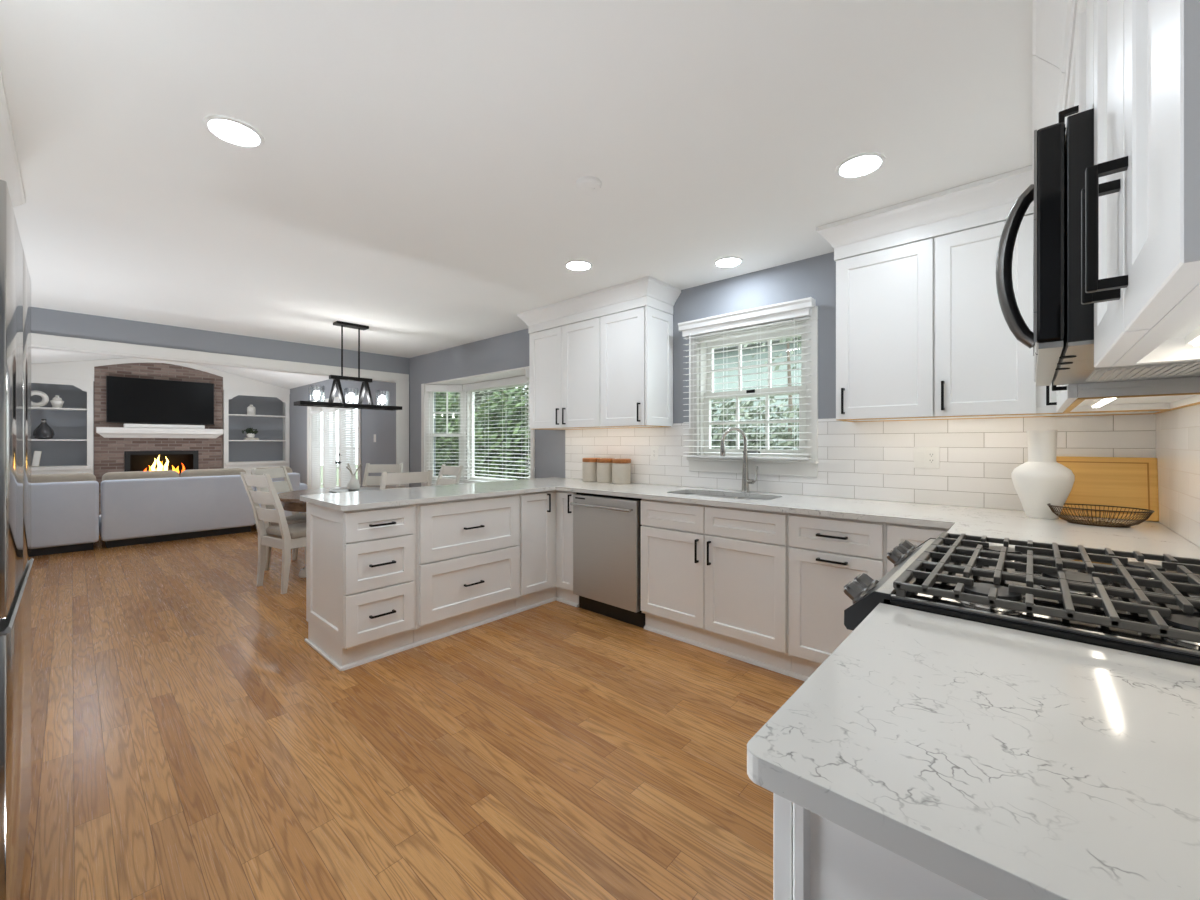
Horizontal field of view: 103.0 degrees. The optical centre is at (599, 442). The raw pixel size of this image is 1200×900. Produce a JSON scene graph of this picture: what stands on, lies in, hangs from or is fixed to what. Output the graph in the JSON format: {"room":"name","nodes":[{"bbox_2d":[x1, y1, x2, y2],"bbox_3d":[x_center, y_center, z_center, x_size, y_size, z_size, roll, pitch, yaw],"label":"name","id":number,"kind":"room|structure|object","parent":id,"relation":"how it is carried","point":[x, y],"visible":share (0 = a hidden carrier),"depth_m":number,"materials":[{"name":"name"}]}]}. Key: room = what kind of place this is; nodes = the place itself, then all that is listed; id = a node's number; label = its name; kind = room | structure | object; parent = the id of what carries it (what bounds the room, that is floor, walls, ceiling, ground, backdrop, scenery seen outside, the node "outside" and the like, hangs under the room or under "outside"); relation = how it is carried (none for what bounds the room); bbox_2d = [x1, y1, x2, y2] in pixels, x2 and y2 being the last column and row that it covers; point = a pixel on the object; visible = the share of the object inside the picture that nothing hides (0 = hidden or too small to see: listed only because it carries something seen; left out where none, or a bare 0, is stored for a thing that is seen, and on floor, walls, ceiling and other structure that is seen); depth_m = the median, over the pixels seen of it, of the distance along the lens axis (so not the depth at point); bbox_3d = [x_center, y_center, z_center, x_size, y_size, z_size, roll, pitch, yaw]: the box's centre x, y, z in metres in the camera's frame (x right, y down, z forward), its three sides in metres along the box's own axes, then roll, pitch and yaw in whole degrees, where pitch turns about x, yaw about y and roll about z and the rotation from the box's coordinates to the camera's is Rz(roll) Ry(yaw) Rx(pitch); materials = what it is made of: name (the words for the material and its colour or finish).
{"room":"kitchen","nodes":[
{"label":"kitchen","id":0,"kind":"room"},
{"bbox_2d":[93,381,93,473],"bbox_3d":[-8.393,-0.225,9.159,0.150,2.950,4.280,0,0,42],"label":"wall","id":1,"kind":"structure","parent":0,"point":[93,381],"depth_m":8.43,"materials":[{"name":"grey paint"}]},
{"bbox_2d":[31,348,328,388],"bbox_3d":[-6.308,-1.422,7.235,5.924,0.577,4.280,0,0,42],"label":"ceiling","id":2,"kind":"structure","parent":0,"point":[38,356],"depth_m":8.88,"materials":[{"name":"paint"}]},
{"bbox_2d":[31,307,408,373],"bbox_3d":[-4.042,-0.225,5.228,0.130,2.950,3.980,0,0,42],"label":"wall header","id":3,"kind":"structure","parent":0,"point":[43,321],"depth_m":4.96,"materials":[{"name":"grey paint"}]},
{"bbox_2d":[31,333,408,486],"bbox_3d":[-4.038,0.150,5.217,0.150,2.200,3.968,0,0,42],"label":"trim opening","id":4,"kind":"structure","parent":3,"relation":"attached to","point":[38,341],"depth_m":5.18,"materials":[{"name":"white paint"}]},
{"bbox_2d":[290,379,395,485],"bbox_3d":[-4.836,-0.060,8.729,6.004,2.620,0.150,0,0,42],"label":"wall","id":5,"kind":"structure","parent":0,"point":[382,423],"depth_m":7.68,"materials":[{"name":"grey paint"}]},
{"bbox_2d":[307,393,360,488],"bbox_3d":[-4.821,0.220,8.682,2.610,2.060,0.180,0,0,42],"label":"door","id":6,"kind":"structure","parent":5,"relation":"attached to","point":[356,396],"depth_m":8.91,"materials":[{"name":"white paint"}]},
{"bbox_2d":[310,410,321,488],"bbox_3d":[-5.470,0.248,9.194,0.536,1.723,0.056,0,0,42],"label":"window blind","id":7,"kind":"object","parent":6,"relation":"attached to","point":[315,450],"visible":0.79,"depth_m":9.19,"materials":[{"name":"white fabric"}]},
{"bbox_2d":[323,408,337,487],"bbox_3d":[-4.899,0.248,8.678,0.604,1.723,0.056,0,0,42],"label":"window blind","id":8,"kind":"object","parent":6,"relation":"attached to","point":[330,468],"visible":0.76,"depth_m":8.67,"materials":[{"name":"white fabric"}]},
{"bbox_2d":[339,408,355,486],"bbox_3d":[-4.287,0.248,8.125,0.646,1.723,0.056,0,0,42],"label":"window blind","id":9,"kind":"object","parent":6,"relation":"attached to","point":[348,443],"visible":0.67,"depth_m":8.14,"materials":[{"name":"white fabric"}]},
{"bbox_2d":[20,527,804,899],"bbox_3d":[-3.569,1.310,4.989,13.100,0.120,4.700,0,0,42],"label":"floor","id":10,"kind":"structure","parent":0,"point":[189,741],"depth_m":1.93,"materials":[{"name":"brown wood"}]},
{"bbox_2d":[0,180,33,899],"bbox_3d":[-1.772,0.359,1.006,0.890,1.782,0.718,0,0,42],"label":"refrigerator","id":11,"kind":"object","parent":10,"relation":"on","point":[15,280],"visible":1,"depth_m":1.13,"materials":[{"name":"metal"}]},
{"bbox_2d":[31,377,92,474],"bbox_3d":[-9.125,0.095,7.874,0.482,2.310,1.050,0,0,42],"label":"bookcase","id":12,"kind":"object","parent":10,"relation":"on","point":[70,450],"visible":0.42,"depth_m":8.09,"materials":[{"name":"grey paint"}]},
{"bbox_2d":[32,451,41,466],"bbox_3d":[-9.182,0.260,7.784,0.162,0.257,0.105,0,0,42],"label":"book","id":13,"kind":"object","parent":12,"relation":"on","point":[37,454],"visible":1,"depth_m":7.73,"materials":[{"name":"white paper"}]},
{"bbox_2d":[31,390,48,406],"bbox_3d":[-9.186,-0.714,7.781,0.080,0.276,0.272,0,0,42],"label":"ring sculpture","id":14,"kind":"object","parent":12,"relation":"on","point":[45,399],"visible":0.62,"depth_m":7.80,"materials":[{"name":"white ceramic"}]},
{"bbox_2d":[33,419,54,438],"bbox_3d":[-9.133,-0.221,7.840,0.236,0.330,0.236,0,0,42],"label":"bottle vase","id":15,"kind":"object","parent":12,"relation":"on","point":[43,431],"visible":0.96,"depth_m":7.79,"materials":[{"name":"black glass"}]},
{"bbox_2d":[50,395,63,407],"bbox_3d":[-9.036,-0.684,7.948,0.156,0.216,0.156,0,0,42],"label":"lidded jar","id":16,"kind":"object","parent":12,"relation":"on","point":[56,402],"visible":0.95,"depth_m":7.91,"materials":[{"name":"white ceramic"}]},
{"bbox_2d":[94,363,223,514],"bbox_3d":[-8.049,-0.110,8.802,0.800,2.720,1.750,0,0,42],"label":"fireplace","id":17,"kind":"object","parent":10,"relation":"on","point":[117,448],"visible":0.59,"depth_m":8.77,"materials":[{"name":"red brick"}]},
{"bbox_2d":[106,376,213,424],"bbox_3d":[-8.038,-0.753,8.789,0.073,0.805,1.460,0,0,42],"label":"television","id":18,"kind":"object","parent":17,"relation":"attached to","point":[128,399],"visible":1,"depth_m":8.69,"materials":[{"name":"black plastic"}]},
{"bbox_2d":[31,358,289,393],"bbox_3d":[-8.029,-1.328,8.836,0.042,0.556,3.968,0,0,42],"label":"wall","id":19,"kind":"structure","parent":17,"relation":"attached to","point":[74,370],"depth_m":8.37,"materials":[{"name":"white paint"}]},
{"bbox_2d":[123,424,204,428],"bbox_3d":[-7.961,-0.301,8.756,0.092,0.069,1.100,0,0,42],"label":"bar","id":20,"kind":"object","parent":17,"relation":"on","point":[124,425],"visible":0.99,"depth_m":8.69,"materials":[{"name":"white plastic"}]},
{"bbox_2d":[29,467,307,556],"bbox_3d":[-5.768,0.807,6.373,0.920,0.885,3.196,0,0,42],"label":"sectional sofa","id":21,"kind":"object","parent":10,"relation":"on","point":[138,507],"visible":0.64,"depth_m":5.84,"materials":[{"name":"grey fabric"}]},
{"bbox_2d":[31,473,95,482],"bbox_3d":[-6.419,0.597,5.463,0.255,0.465,0.900,0,0,42],"label":"cushion","id":22,"kind":"object","parent":21,"relation":"on","point":[70,477],"depth_m":5.52,"materials":[{"name":"beige fabric"}]},
{"bbox_2d":[102,470,179,480],"bbox_3d":[-5.846,0.597,6.097,0.255,0.465,0.710,0,0,42],"label":"cushion","id":23,"kind":"object","parent":21,"relation":"on","point":[164,473],"depth_m":6.01,"materials":[{"name":"beige fabric"}]},
{"bbox_2d":[180,468,245,476],"bbox_3d":[-5.360,0.597,6.635,0.255,0.465,0.700,0,0,42],"label":"cushion","id":24,"kind":"object","parent":21,"relation":"on","point":[227,471],"depth_m":6.52,"materials":[{"name":"beige fabric"}]},
{"bbox_2d":[251,467,292,474],"bbox_3d":[-4.904,0.597,7.139,0.255,0.465,0.500,0,0,42],"label":"cushion","id":25,"kind":"object","parent":21,"relation":"on","point":[289,470],"depth_m":7.12,"materials":[{"name":"beige fabric"}]},
{"bbox_2d":[223,390,289,473],"bbox_3d":[-7.208,0.095,9.995,0.482,2.310,1.128,0,0,42],"label":"bookcase","id":26,"kind":"object","parent":10,"relation":"on","point":[271,419],"visible":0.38,"depth_m":10.12,"materials":[{"name":"grey paint"}]},
{"bbox_2d":[247,405,255,414],"bbox_3d":[-7.249,-0.683,9.925,0.148,0.215,0.148,0,0,42],"label":"bottle vase","id":27,"kind":"object","parent":26,"relation":"on","point":[251,410],"visible":0.94,"depth_m":9.87,"materials":[{"name":"white ceramic"}]},
{"bbox_3d":[-7.248,-0.067,9.925,0.162,0.022,0.241,0,0,42],"label":"book","id":28,"kind":"object","parent":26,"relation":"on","visible":0},
{"bbox_3d":[-7.248,-0.090,9.925,0.162,0.022,0.221,0,0,42],"label":"book","id":29,"kind":"object","parent":28,"relation":"on","visible":0},
{"bbox_2d":[242,427,257,437],"bbox_3d":[-7.258,-0.212,9.908,0.264,0.222,0.284,0,0,42],"label":"potted plant","id":30,"kind":"object","parent":29,"relation":"on","point":[250,434],"visible":1,"depth_m":9.88,"materials":[{"name":"green plant"}]},
{"bbox_2d":[240,472,305,593],"bbox_3d":[-2.717,0.750,4.196,0.460,1.000,0.620,0,0,31],"label":"dining chair","id":31,"kind":"object","parent":10,"relation":"on","point":[286,537],"visible":0.76,"depth_m":4.01,"materials":[{"name":"white paint"}]},
{"bbox_2d":[251,466,305,570],"bbox_3d":[-3.110,0.750,4.880,0.620,1.000,0.460,0,0,2],"label":"dining chair","id":32,"kind":"object","parent":10,"relation":"on","point":[280,486],"visible":0.37,"depth_m":4.86,"materials":[{"name":"white paint"}]},
{"bbox_2d":[278,486,408,577],"bbox_3d":[-2.467,0.870,4.776,1.320,0.760,1.320,0,0,42],"label":"dining table","id":33,"kind":"object","parent":10,"relation":"on","point":[290,501],"visible":0.08,"depth_m":4.42,"materials":[{"name":"brown wood"}]},
{"bbox_2d":[328,487,379,492],"bbox_3d":[-2.447,0.478,4.798,0.490,0.022,0.490,0,0,42],"label":"serving tray","id":34,"kind":"object","parent":33,"relation":"on","point":[338,490],"visible":0.57,"depth_m":4.84,"materials":[{"name":"metal"}]},
{"bbox_2d":[346,463,361,489],"bbox_3d":[-2.487,0.344,4.826,0.145,0.267,0.119,0,0,-25],"label":"bud vase","id":35,"kind":"object","parent":34,"relation":"on","point":[353,484],"visible":1,"depth_m":4.80,"materials":[{"name":"white ceramic"}]},
{"bbox_2d":[305,502,416,670],"bbox_3d":[-1.467,0.808,2.936,0.672,0.883,0.426,0,0,42],"label":"base cabinet","id":36,"kind":"object","parent":10,"relation":"on","point":[361,565],"visible":0.94,"depth_m":2.75,"materials":[{"name":"white paint"}]},
{"bbox_2d":[362,463,402,485],"bbox_3d":[-2.635,0.750,5.560,0.460,1.000,0.620,0,0,0],"label":"dining chair","id":37,"kind":"object","parent":10,"relation":"on","point":[370,468],"visible":0.22,"depth_m":5.82,"materials":[{"name":"white paint"}]},
{"bbox_2d":[380,470,432,489],"bbox_3d":[-1.908,0.750,4.491,0.460,1.000,0.620,0,0,-42],"label":"dining chair","id":38,"kind":"object","parent":10,"relation":"on","point":[407,477],"visible":0.24,"depth_m":4.25,"materials":[{"name":"white paint"}]},
{"bbox_2d":[435,464,462,485],"bbox_3d":[-1.858,0.750,5.162,0.620,1.000,0.460,0,0,-45],"label":"dining chair","id":39,"kind":"object","parent":10,"relation":"on","point":[456,471],"visible":0.3,"depth_m":5.37,"materials":[{"name":"white paint"}]},
{"bbox_2d":[413,494,518,646],"bbox_3d":[-1.055,0.808,3.377,0.652,0.883,0.779,0,0,42],"label":"base cabinet","id":40,"kind":"object","parent":10,"relation":"on","point":[468,549],"visible":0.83,"depth_m":3.14,"materials":[{"name":"white paint"}]},
{"bbox_2d":[515,490,578,612],"bbox_3d":[-0.415,0.808,3.964,0.814,0.883,0.952,0,0,42],"label":"base cabinet","id":41,"kind":"object","parent":10,"relation":"on","point":[545,517],"visible":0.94,"depth_m":3.63,"materials":[{"name":"white paint"}]},
{"bbox_2d":[570,492,644,627],"bbox_3d":[0.206,0.811,3.576,0.620,0.878,0.656,0,0,42],"label":"dishwasher","id":42,"kind":"object","parent":10,"relation":"on","point":[606,528],"visible":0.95,"depth_m":3.34,"materials":[{"name":"metal"}]},
{"bbox_2d":[641,499,790,675],"bbox_3d":[0.815,0.808,3.057,0.971,0.883,0.630,0,0,42],"label":"base cabinet","id":43,"kind":"object","parent":10,"relation":"on","point":[714,578],"visible":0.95,"depth_m":2.80,"materials":[{"name":"white paint"}]},
{"bbox_2d":[788,513,885,680],"bbox_3d":[1.344,0.808,2.578,0.453,0.883,0.630,0,0,42],"label":"base cabinet","id":44,"kind":"object","parent":10,"relation":"on","point":[825,554],"visible":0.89,"depth_m":2.41,"materials":[{"name":"white paint"}]},
{"bbox_2d":[773,793,987,899],"bbox_3d":[0.612,0.808,0.561,0.646,0.883,0.622,0,0,42],"label":"base cabinet","id":45,"kind":"object","parent":10,"relation":"on","point":[815,857],"visible":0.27,"depth_m":0.49,"materials":[{"name":"white paint"}]},
{"bbox_2d":[747,603,1199,899],"bbox_3d":[0.609,0.351,0.547,0.644,0.030,0.647,0,0,42],"label":"countertop","id":46,"kind":"structure","parent":45,"relation":"on","point":[1001,763],"depth_m":0.51,"materials":[{"name":"white stone"}]},
{"bbox_2d":[886,523,948,573],"bbox_3d":[1.654,0.808,1.917,0.890,0.883,1.216,0,0,42],"label":"base cabinet","id":47,"kind":"object","parent":10,"relation":"on","point":[895,533],"visible":0.04,"depth_m":2.16,"materials":[{"name":"white paint"}]},
{"bbox_2d":[300,477,1199,564],"bbox_3d":[0.248,0.351,2.558,3.874,0.030,2.190,0,0,42],"label":"countertop","id":48,"kind":"structure","parent":47,"relation":"on","point":[1149,537],"depth_m":2.48,"materials":[{"name":"white stone"}]},
{"bbox_2d":[582,458,596,481],"bbox_3d":[-0.075,0.234,4.164,0.158,0.202,0.158,0,0,42],"label":"canister","id":49,"kind":"object","parent":48,"relation":"on","point":[589,468],"visible":0.77,"depth_m":4.09,"materials":[{"name":"white ceramic"}]},
{"bbox_2d":[597,458,614,482],"bbox_3d":[0.051,0.234,4.050,0.158,0.202,0.158,0,0,42],"label":"canister","id":50,"kind":"object","parent":48,"relation":"on","point":[604,465],"visible":0.83,"depth_m":3.98,"materials":[{"name":"white ceramic"}]},
{"bbox_2d":[612,459,630,483],"bbox_3d":[0.177,0.234,3.936,0.158,0.202,0.158,0,0,42],"label":"canister","id":51,"kind":"object","parent":48,"relation":"on","point":[621,468],"visible":1,"depth_m":3.87,"materials":[{"name":"white ceramic"}]},
{"bbox_2d":[685,493,769,499],"bbox_3d":[0.796,0.459,3.115,0.730,0.186,0.380,0,0,42],"label":"double sink","id":52,"kind":"object","parent":48,"relation":"in","point":[720,496],"visible":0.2,"depth_m":3.28,"materials":[{"name":"metal"}]},
{"bbox_2d":[685,494,736,498],"bbox_3d":[0.684,0.459,3.215,0.410,0.185,0.340,0,0,42],"label":"basin","id":53,"kind":"object","parent":52,"relation":"in","point":[720,496],"depth_m":3.34,"materials":[{"name":"silver metal"}]},
{"bbox_2d":[740,498,763,499],"bbox_3d":[0.948,0.459,2.977,0.270,0.185,0.310,0,0,42],"label":"basin","id":54,"kind":"object","parent":52,"relation":"in","point":[740,498],"depth_m":3.14,"materials":[{"name":"silver metal"}]},
{"bbox_2d":[720,427,757,492],"bbox_3d":[0.929,0.115,3.219,0.250,0.442,0.094,0,0,1],"label":"kitchen faucet","id":55,"kind":"object","parent":48,"relation":"on","point":[746,481],"visible":1,"depth_m":3.21,"materials":[{"name":"silver metal"}]},
{"bbox_2d":[1011,430,1074,518],"bbox_3d":[1.987,0.140,2.146,0.208,0.390,0.208,0,0,42],"label":"ceramic vase","id":56,"kind":"object","parent":48,"relation":"on","point":[1040,481],"visible":1,"depth_m":2.10,"materials":[{"name":"white ceramic"}]},
{"bbox_2d":[1047,503,1154,527],"bbox_3d":[2.044,0.300,1.960,0.306,0.070,0.216,0,0,42],"label":"wire basket","id":57,"kind":"object","parent":48,"relation":"on","point":[1081,521],"visible":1,"depth_m":1.95,"materials":[{"name":"brown metal"}]},
{"bbox_2d":[1056,456,1158,521],"bbox_3d":[2.228,0.199,2.161,0.392,0.270,0.059,0,0,42],"label":"cutting board","id":58,"kind":"object","parent":48,"relation":"on","point":[1132,482],"visible":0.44,"depth_m":2.11,"materials":[{"name":"brown wood"}]},
{"bbox_2d":[844,532,1199,665],"bbox_3d":[1.051,0.724,1.112,0.722,0.872,0.772,0,0,42],"label":"gas range","id":59,"kind":"object","parent":10,"relation":"on","point":[1082,595],"visible":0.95,"depth_m":1.00,"materials":[{"name":"metal"}]},
{"bbox_2d":[0,0,1032,357],"bbox_3d":[-1.398,-1.240,2.839,6.996,0.120,4.280,0,0,42],"label":"ceiling","id":60,"kind":"structure","parent":0,"point":[413,177],"depth_m":1.89,"materials":[{"name":"paint"}]},
{"bbox_2d":[203,115,263,147],"bbox_3d":[-1.386,-1.176,1.811,0.186,0.007,0.186,0,0,42],"label":"recessed light","id":61,"kind":"object","parent":60,"relation":"in","point":[230,130],"visible":1,"depth_m":1.80,"materials":[{"name":"white plastic"}]},
{"bbox_2d":[294,321,401,410],"bbox_3d":[-2.480,-0.764,4.762,0.198,0.832,0.952,0,0,42],"label":"linear chandelier","id":62,"kind":"object","parent":60,"relation":"hanging from","point":[336,384],"visible":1,"depth_m":4.71,"materials":[{"name":"black metal"}]},
{"bbox_2d":[565,260,592,270],"bbox_3d":[-0.142,-1.176,3.173,0.186,0.007,0.186,0,0,42],"label":"recessed light","id":63,"kind":"object","parent":60,"relation":"in","point":[575,265],"visible":1,"depth_m":3.16,"materials":[{"name":"white plastic"}]},
{"bbox_2d":[576,176,601,193],"bbox_3d":[-0.051,-1.166,2.170,0.116,0.029,0.116,0,0,42],"label":"smoke detector","id":64,"kind":"object","parent":60,"relation":"attached to","point":[586,184],"visible":1,"depth_m":2.14,"materials":[{"name":"paint"}]},
{"bbox_2d":[714,257,742,267],"bbox_3d":[0.837,-1.176,3.116,0.186,0.007,0.186,0,0,42],"label":"recessed light","id":65,"kind":"object","parent":60,"relation":"in","point":[725,262],"visible":1,"depth_m":3.11,"materials":[{"name":"white plastic"}]},
{"bbox_2d":[836,152,885,178],"bbox_3d":[1.105,-1.176,2.030,0.186,0.007,0.186,0,0,42],"label":"recessed light","id":66,"kind":"object","parent":60,"relation":"in","point":[863,164],"visible":1,"depth_m":2.02,"materials":[{"name":"white plastic"}]},
{"bbox_2d":[409,252,835,486],"bbox_3d":[-0.013,0.035,4.371,6.996,2.430,0.150,0,0,42],"label":"wall","id":67,"kind":"structure","parent":0,"point":[814,277],"depth_m":3.67,"materials":[{"name":"grey paint"}]},
{"bbox_2d":[421,366,534,486],"bbox_3d":[-1.365,0.230,5.795,2.339,2.039,0.510,0,0,42],"label":"window","id":68,"kind":"structure","parent":67,"relation":"in","point":[425,403],"depth_m":6.35,"materials":[{"name":"white paint"}]},
{"bbox_2d":[426,385,462,482],"bbox_3d":[-2.060,-0.120,6.330,0.472,1.293,0.068,0,0,-3],"label":"window blind","id":69,"kind":"object","parent":68,"relation":"attached to","point":[429,388],"visible":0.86,"depth_m":6.32,"materials":[{"name":"white plastic"}]},
{"bbox_2d":[463,376,529,482],"bbox_3d":[-1.293,-0.120,5.867,1.370,1.293,0.068,0,0,42],"label":"window blind","id":70,"kind":"object","parent":68,"relation":"attached to","point":[520,380],"visible":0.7,"depth_m":5.82,"materials":[{"name":"white plastic"}]},
{"bbox_2d":[526,368,529,478],"bbox_3d":[-0.755,-0.120,5.150,0.068,1.293,0.472,0,0,-3],"label":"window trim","id":71,"kind":"structure","parent":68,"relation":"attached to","point":[527,369],"depth_m":4.96,"materials":[{"name":"white wood"}]},
{"bbox_2d":[517,276,680,429],"bbox_3d":[-0.065,-0.652,4.029,1.482,1.055,0.423,0,0,42],"label":"upper cabinet","id":72,"kind":"object","parent":67,"relation":"attached to","point":[600,359],"visible":1,"depth_m":3.75,"materials":[{"name":"white paint"}]},
{"bbox_2d":[686,306,818,476],"bbox_3d":[1.066,-0.323,3.362,0.940,1.075,0.200,0,0,42],"label":"window","id":73,"kind":"structure","parent":67,"relation":"in","point":[809,468],"depth_m":3.31,"materials":[{"name":"white paint"}]},
{"bbox_2d":[678,297,815,459],"bbox_3d":[0.969,-0.394,3.287,0.960,1.004,0.086,0,0,42],"label":"window blind","id":74,"kind":"object","parent":73,"relation":"attached to","point":[792,311],"visible":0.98,"depth_m":3.21,"materials":[{"name":"white plastic"}]},
{"bbox_2d":[565,414,1155,510],"bbox_3d":[1.045,0.093,3.308,3.700,0.486,0.008,0,0,42],"label":"tiled wall","id":75,"kind":"structure","parent":67,"relation":"attached to","point":[979,457],"depth_m":2.69,"materials":[{"name":"white tile"}]},
{"bbox_2d":[651,446,657,460],"bbox_3d":[0.439,0.085,3.846,0.072,0.116,0.007,0,0,42],"label":"wall outlet","id":76,"kind":"object","parent":75,"relation":"attached to","point":[654,449],"visible":1,"depth_m":3.84,"materials":[{"name":"white plastic"}]},
{"bbox_2d":[914,447,939,468],"bbox_3d":[1.793,0.082,2.622,0.118,0.116,0.007,0,0,42],"label":"wall outlet","id":77,"kind":"object","parent":75,"relation":"attached to","point":[924,457],"visible":1,"depth_m":2.62,"materials":[{"name":"white plastic"}]},
{"bbox_2d":[928,452,934,463],"bbox_3d":[1.809,0.082,2.605,0.032,0.066,0.002,0,0,42],"label":"socket","id":78,"kind":"object","parent":77,"relation":"attached to","point":[931,455],"depth_m":2.60,"materials":[{"name":"white plastic"}]},
{"bbox_2d":[816,165,1170,421],"bbox_3d":[1.801,-0.652,2.343,1.280,1.055,0.423,0,0,42],"label":"upper cabinet","id":79,"kind":"object","parent":67,"relation":"attached to","point":[923,332],"visible":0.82,"depth_m":2.31,"materials":[{"name":"white paint"}]},
{"bbox_3d":[1.142,0.035,0.544,0.150,2.430,4.280,0,0,42],"label":"wall","id":80,"kind":"structure","parent":0,"visible":0},
{"bbox_2d":[1032,0,1093,131],"bbox_3d":[1.182,-0.875,1.004,0.403,0.609,0.772,0,0,42],"label":"upper cabinet","id":81,"kind":"object","parent":80,"relation":"attached to","point":[1063,30],"visible":0.28,"depth_m":1.21,"materials":[{"name":"white paint"}]},
{"bbox_2d":[996,108,1199,385],"bbox_3d":[1.159,-0.364,1.025,0.462,0.403,0.764,0,0,42],"label":"microwave","id":82,"kind":"object","parent":81,"relation":"attached to","point":[1061,339],"visible":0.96,"depth_m":0.85,"materials":[{"name":"black metal"}]},
{"bbox_2d":[1156,404,1199,546],"bbox_3d":[1.523,0.073,1.084,0.008,0.526,2.652,0,0,42],"label":"tiled wall","id":83,"kind":"structure","parent":80,"relation":"attached to","point":[1178,430],"depth_m":1.72,"materials":[{"name":"white tile"}]},
{"bbox_2d":[1032,55,1199,412],"bbox_3d":[1.738,-0.652,1.620,0.403,1.055,0.880,0,0,42],"label":"upper cabinet","id":84,"kind":"object","parent":83,"relation":"attached to","point":[1049,97],"visible":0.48,"depth_m":1.50,"materials":[{"name":"white paint"}]},
{"bbox_2d":[1090,398,1115,407],"bbox_3d":[1.692,-0.144,1.597,0.030,0.016,0.680,0,0,42],"label":"light","id":85,"kind":"object","parent":84,"relation":"attached to","point":[1098,402],"visible":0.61,"depth_m":1.66,"materials":[{"name":"white plastic"}]},
{"bbox_2d":[1081,0,1199,367],"bbox_3d":[0.684,-0.652,0.453,0.403,1.054,0.705,0,0,42],"label":"upper cabinet","id":86,"kind":"object","parent":83,"relation":"attached to","point":[1140,197],"visible":1,"depth_m":0.49,"materials":[{"name":"white paint"}]},
{"bbox_2d":[1185,327,1199,345],"bbox_3d":[0.703,-0.150,0.503,0.030,0.016,0.530,0,0,42],"label":"light","id":87,"kind":"object","parent":86,"relation":"attached to","point":[1193,338],"visible":1,"depth_m":0.68,"materials":[{"name":"white plastic"}]},
{"bbox_3d":[-5.010,0.035,3.320,13.000,2.430,0.150,0,0,42],"label":"wall","id":88,"kind":"structure","parent":0,"visible":0},
{"bbox_2d":[0,67,25,206],"bbox_3d":[-2.205,-0.880,1.342,2.173,0.599,0.666,0,0,42],"label":"upper cabinet","id":89,"kind":"object","parent":88,"relation":"attached to","point":[10,173],"visible":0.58,"depth_m":1.91,"materials":[{"name":"white paint"}]},
{"label":"outside","id":90,"kind":"structure","parent":0,"visible":0},
{"bbox_2d":[320,464,357,487],"bbox_3d":[12.041,1.775,23.905,65.000,0.150,44.700,0,0,42],"label":"ground","id":91,"kind":"structure","parent":90,"point":[321,468],"depth_m":24.78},
{"bbox_2d":[436,392,476,475],"bbox_3d":[-4.181,0.366,12.366,3.119,3.696,2.163,0,0,42],"label":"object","id":92,"kind":"object","parent":91,"relation":"on","point":[440,403],"visible":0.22,"depth_m":11.60,"materials":[{"name":"green plant"}]},
{"bbox_2d":[436,386,527,461],"bbox_3d":[-4.724,-1.242,17.284,3.755,5.921,6.900,0,0,-41],"label":"tree","id":93,"kind":"object","parent":91,"relation":"on","point":[481,399],"visible":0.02,"depth_m":15.72,"materials":[{"name":"green plant"}]},
{"bbox_2d":[475,386,529,479],"bbox_3d":[-1.808,0.360,10.215,3.080,3.157,1.893,0,0,42],"label":"bush","id":94,"kind":"object","parent":91,"relation":"on","point":[520,425],"visible":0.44,"depth_m":9.63,"materials":[{"name":"green plant"}]},
{"bbox_2d":[711,396,798,449],"bbox_3d":[2.252,0.507,8.429,4.825,2.758,1.257,0,0,44],"label":"bush","id":95,"kind":"object","parent":91,"relation":"on","point":[717,436],"visible":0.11,"depth_m":7.97,"materials":[{"name":"green plant"}]},
{"bbox_2d":[711,337,800,448],"bbox_3d":[5.453,-1.125,13.482,7.200,5.650,6.000,0,0,42],"label":"house","id":96,"kind":"structure","parent":91,"relation":"on","point":[729,386],"depth_m":11.56,"materials":[{"name":"white"}]},
{"bbox_2d":[743,336,800,445],"bbox_3d":[3.389,-0.898,8.719,1.529,5.220,1.571,0,0,42],"label":"tree","id":97,"kind":"object","parent":91,"relation":"on","point":[790,402],"visible":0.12,"depth_m":8.67,"materials":[{"name":"green plant"}]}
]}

